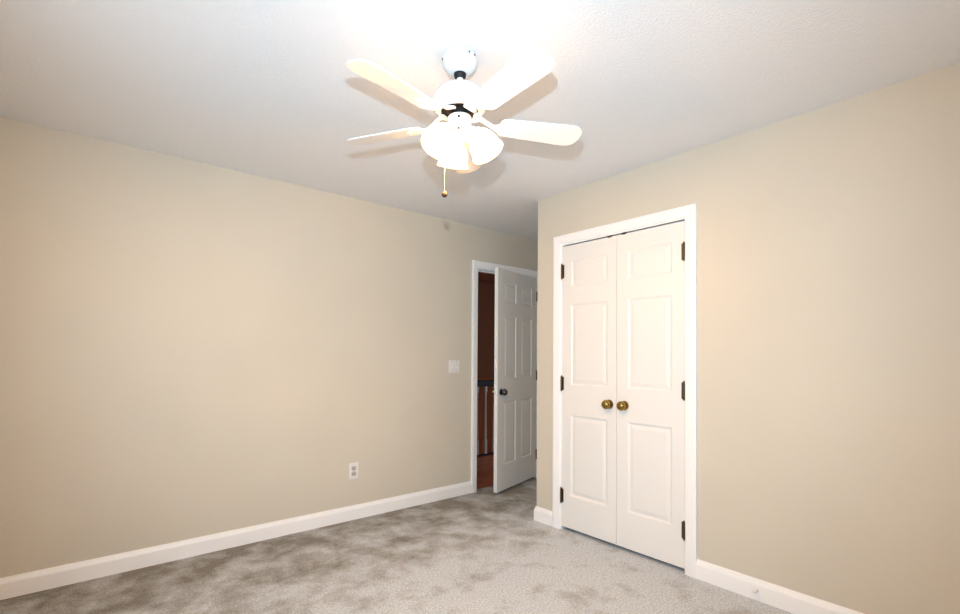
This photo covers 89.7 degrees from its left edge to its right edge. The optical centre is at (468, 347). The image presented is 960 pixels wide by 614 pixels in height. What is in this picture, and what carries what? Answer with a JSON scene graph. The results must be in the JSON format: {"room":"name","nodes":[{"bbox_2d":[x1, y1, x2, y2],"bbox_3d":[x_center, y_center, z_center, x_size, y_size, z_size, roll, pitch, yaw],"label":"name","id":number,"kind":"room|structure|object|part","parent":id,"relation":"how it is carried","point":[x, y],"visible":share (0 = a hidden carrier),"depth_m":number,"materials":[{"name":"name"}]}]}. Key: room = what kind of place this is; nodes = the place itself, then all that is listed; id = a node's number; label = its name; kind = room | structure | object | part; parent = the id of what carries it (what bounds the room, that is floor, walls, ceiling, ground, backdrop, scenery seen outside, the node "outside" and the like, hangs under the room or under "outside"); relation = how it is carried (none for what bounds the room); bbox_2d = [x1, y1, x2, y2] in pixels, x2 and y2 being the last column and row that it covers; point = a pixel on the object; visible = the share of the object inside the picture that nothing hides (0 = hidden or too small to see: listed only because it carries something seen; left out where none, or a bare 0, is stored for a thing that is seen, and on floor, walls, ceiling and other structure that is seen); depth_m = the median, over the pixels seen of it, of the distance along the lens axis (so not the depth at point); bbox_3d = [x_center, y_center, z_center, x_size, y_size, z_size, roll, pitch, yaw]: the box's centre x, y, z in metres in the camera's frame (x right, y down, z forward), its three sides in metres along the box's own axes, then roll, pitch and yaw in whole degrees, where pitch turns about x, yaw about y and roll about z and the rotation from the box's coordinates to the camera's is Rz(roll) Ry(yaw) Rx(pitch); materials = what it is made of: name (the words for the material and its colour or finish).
{"room":"empty bedroom","nodes":[
{"label":"empty bedroom","id":0,"kind":"room"},
{"bbox_2d":[0,117,537,577],"bbox_3d":[-0.859,0.081,3.757,4.480,2.440,0.115,1,-1,-39],"label":"wall","id":1,"kind":"structure","parent":0,"point":[189,349],"depth_m":3.02,"materials":[{"name":"beige paint"}]},
{"bbox_2d":[0,481,471,599],"bbox_3d":[-1.223,1.238,3.359,3.221,0.106,0.015,1,-1,-39],"label":"baseboard","id":2,"kind":"structure","parent":1,"relation":"attached to","point":[58,576],"depth_m":3.00,"materials":[{"name":"white paint"}]},
{"bbox_2d":[349,462,357,479],"bbox_3d":[-0.872,0.933,3.655,0.078,0.122,0.009,1,-1,-39],"label":"wall outlet","id":3,"kind":"object","parent":1,"relation":"attached to","point":[353,467],"visible":1,"depth_m":3.65,"materials":[{"name":"white plastic"}]},
{"bbox_2d":[449,360,459,372],"bbox_3d":[-0.124,0.166,4.273,0.120,0.116,0.020,1,-1,-39],"label":"light switch","id":4,"kind":"object","parent":1,"relation":"attached to","point":[454,365],"visible":1,"depth_m":4.28,"materials":[{"name":"white plastic"}]},
{"bbox_2d":[471,260,537,492],"bbox_3d":[0.350,0.265,4.749,0.941,2.122,0.151,1,-1,-39],"label":"door frame","id":5,"kind":"structure","parent":1,"relation":"attached to","point":[477,266],"depth_m":4.42,"materials":[{"name":"white paint"}]},
{"bbox_2d":[491,267,537,492],"bbox_3d":[0.464,0.293,4.645,0.162,2.015,0.782,0,-1,35],"label":"door","id":6,"kind":"structure","parent":1,"relation":"in","point":[514,391],"depth_m":4.58,"materials":[{"name":"white paint"}]},
{"bbox_3d":[0.317,0.399,4.344,0.064,0.062,0.062,0,-1,35],"label":"knob","id":7,"kind":"part","parent":6,"relation":"part of","materials":[{"name":"grey metal"}]},
{"bbox_2d":[0,454,792,613],"bbox_3d":[0.645,1.333,3.274,6.000,0.060,5.060,1,-1,-39],"label":"floor","id":8,"kind":"structure","parent":0,"point":[483,551],"depth_m":2.71,"materials":[{"name":"grey carpet"}]},
{"bbox_2d":[477,380,493,456],"bbox_3d":[0.210,0.880,6.081,2.400,0.945,0.064,1,-1,-39],"label":"stair railing","id":9,"kind":"object","parent":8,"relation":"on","point":[480,383],"visible":0.17,"depth_m":6.07,"materials":[{"name":"black"}]},
{"bbox_3d":[0.206,1.342,6.073,2.400,0.022,0.060,1,-1,-39],"label":"shoe rail","id":10,"kind":"part","parent":9,"relation":"part of","materials":[{"name":"black wood"}]},
{"bbox_3d":[0.213,0.446,6.089,2.400,0.077,0.064,1,-1,-39],"label":"handrail","id":11,"kind":"part","parent":9,"relation":"part of","materials":[{"name":"black wood"}]},
{"bbox_2d":[0,0,959,281],"bbox_3d":[0.316,-1.172,3.739,6.000,0.080,6.150,1,-1,-39],"label":"ceiling","id":12,"kind":"structure","parent":0,"point":[262,88],"depth_m":2.06,"materials":[{"name":"white paint"}]},
{"bbox_2d":[346,46,581,197],"bbox_3d":[-0.035,-0.882,1.891,0.992,0.569,0.985,1,-1,-39],"label":"ceiling fan","id":13,"kind":"object","parent":12,"relation":"hanging from","point":[459,145],"visible":1,"depth_m":1.86,"materials":[{"name":"white plastic"}]},
{"bbox_3d":[-0.353,-0.898,2.050,0.354,0.006,0.124,0,12,22],"label":"blade","id":14,"kind":"part","parent":13,"relation":"part of","materials":[{"name":"white wood"}]},
{"bbox_3d":[-0.258,-0.904,1.660,0.124,0.006,0.354,16,10,39],"label":"blade","id":15,"kind":"part","parent":13,"relation":"part of","materials":[{"name":"white wood"}]},
{"bbox_3d":[-0.102,-0.809,1.854,0.134,0.100,0.134,-1,-30,45],"label":"lamp shade","id":16,"kind":"part","parent":13,"relation":"part of","materials":[{"name":"white glass"}]},
{"bbox_3d":[-0.101,-0.813,1.855,0.048,0.067,0.048,-1,-30,45],"label":"bulb","id":17,"kind":"part","parent":13,"relation":"part of","materials":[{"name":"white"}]},
{"bbox_3d":[-0.061,-0.806,2.008,0.134,0.100,0.134,1,28,-15],"label":"lamp shade","id":18,"kind":"part","parent":13,"relation":"part of","materials":[{"name":"white glass"}]},
{"bbox_3d":[-0.011,-0.892,2.262,0.124,0.006,0.354,-13,-2,4],"label":"blade","id":19,"kind":"part","parent":13,"relation":"part of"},
{"bbox_3d":[0.050,-0.811,1.896,0.048,0.067,0.048,-30,-8,13],"label":"bulb","id":20,"kind":"part","parent":13,"relation":"part of","materials":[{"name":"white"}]},
{"bbox_3d":[0.052,-0.807,1.895,0.134,0.100,0.134,-30,-8,13],"label":"lamp shade","id":21,"kind":"part","parent":13,"relation":"part of","materials":[{"name":"white glass"}]},
{"bbox_3d":[0.143,-0.902,1.630,0.124,0.006,0.354,16,-9,-31],"label":"blade","id":22,"kind":"part","parent":13,"relation":"part of","materials":[{"name":"white wood"}]},
{"bbox_3d":[0.296,-0.894,2.002,0.354,0.006,0.124,1,-14,-14],"label":"blade","id":23,"kind":"part","parent":13,"relation":"part of","materials":[{"name":"white wood"}]},
{"bbox_2d":[477,378,493,453],"bbox_3d":[-0.335,1.902,6.496,3.600,2.900,1.210,1,-1,-39],"label":"wall","id":24,"kind":"structure","parent":0,"point":[481,395],"depth_m":7.62,"materials":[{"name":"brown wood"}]},
{"bbox_2d":[477,280,494,377],"bbox_3d":[-0.671,-0.312,6.963,3.600,1.540,0.100,1,-1,-39],"label":"wall","id":25,"kind":"structure","parent":0,"point":[486,289],"depth_m":7.68,"materials":[{"name":"brown paint"}]},
{"bbox_2d":[537,62,959,613],"bbox_3d":[1.875,0.085,2.911,1.104,2.440,2.914,1,-1,-39],"label":"wall","id":26,"kind":"structure","parent":0,"point":[828,237],"depth_m":2.27,"materials":[{"name":"beige paint"}]},
{"bbox_2d":[534,506,551,525],"bbox_3d":[0.984,1.264,3.951,1.119,0.106,0.184,1,-1,-39],"label":"baseboard","id":27,"kind":"structure","parent":26,"relation":"attached to","point":[542,515],"depth_m":3.60,"materials":[{"name":"white paint"}]},
{"bbox_2d":[560,235,616,544],"bbox_3d":[0.806,0.268,3.315,0.098,2.023,0.457,1,-1,-39],"label":"door","id":28,"kind":"structure","parent":26,"relation":"in","point":[588,491],"depth_m":3.31,"materials":[{"name":"white paint"}]},
{"bbox_3d":[0.904,0.372,3.167,0.064,0.062,0.062,1,-1,-39],"label":"knob","id":29,"kind":"part","parent":28,"relation":"part of","materials":[{"name":"gold metal"}]},
{"bbox_2d":[552,203,696,577],"bbox_3d":[1.000,0.242,3.178,0.133,2.122,1.051,1,-1,-39],"label":"door frame","id":30,"kind":"structure","parent":26,"relation":"attached to","point":[688,213],"depth_m":2.79,"materials":[{"name":"white paint"}]},
{"bbox_2d":[616,221,684,568],"bbox_3d":[1.098,0.264,2.960,0.098,2.023,0.457,1,-1,-39],"label":"door","id":31,"kind":"structure","parent":26,"relation":"in","point":[650,521],"depth_m":2.96,"materials":[{"name":"white paint"}]},
{"bbox_3d":[0.976,0.371,3.079,0.064,0.062,0.062,1,-1,-39],"label":"knob","id":32,"kind":"part","parent":31,"relation":"part of","materials":[{"name":"gold metal"}]},
{"bbox_2d":[696,559,863,613],"bbox_3d":[1.822,1.237,2.064,0.015,0.106,1.694,1,-1,-39],"label":"baseboard","id":33,"kind":"structure","parent":26,"relation":"attached to","point":[791,601],"depth_m":2.44,"materials":[{"name":"white paint"}]}
]}

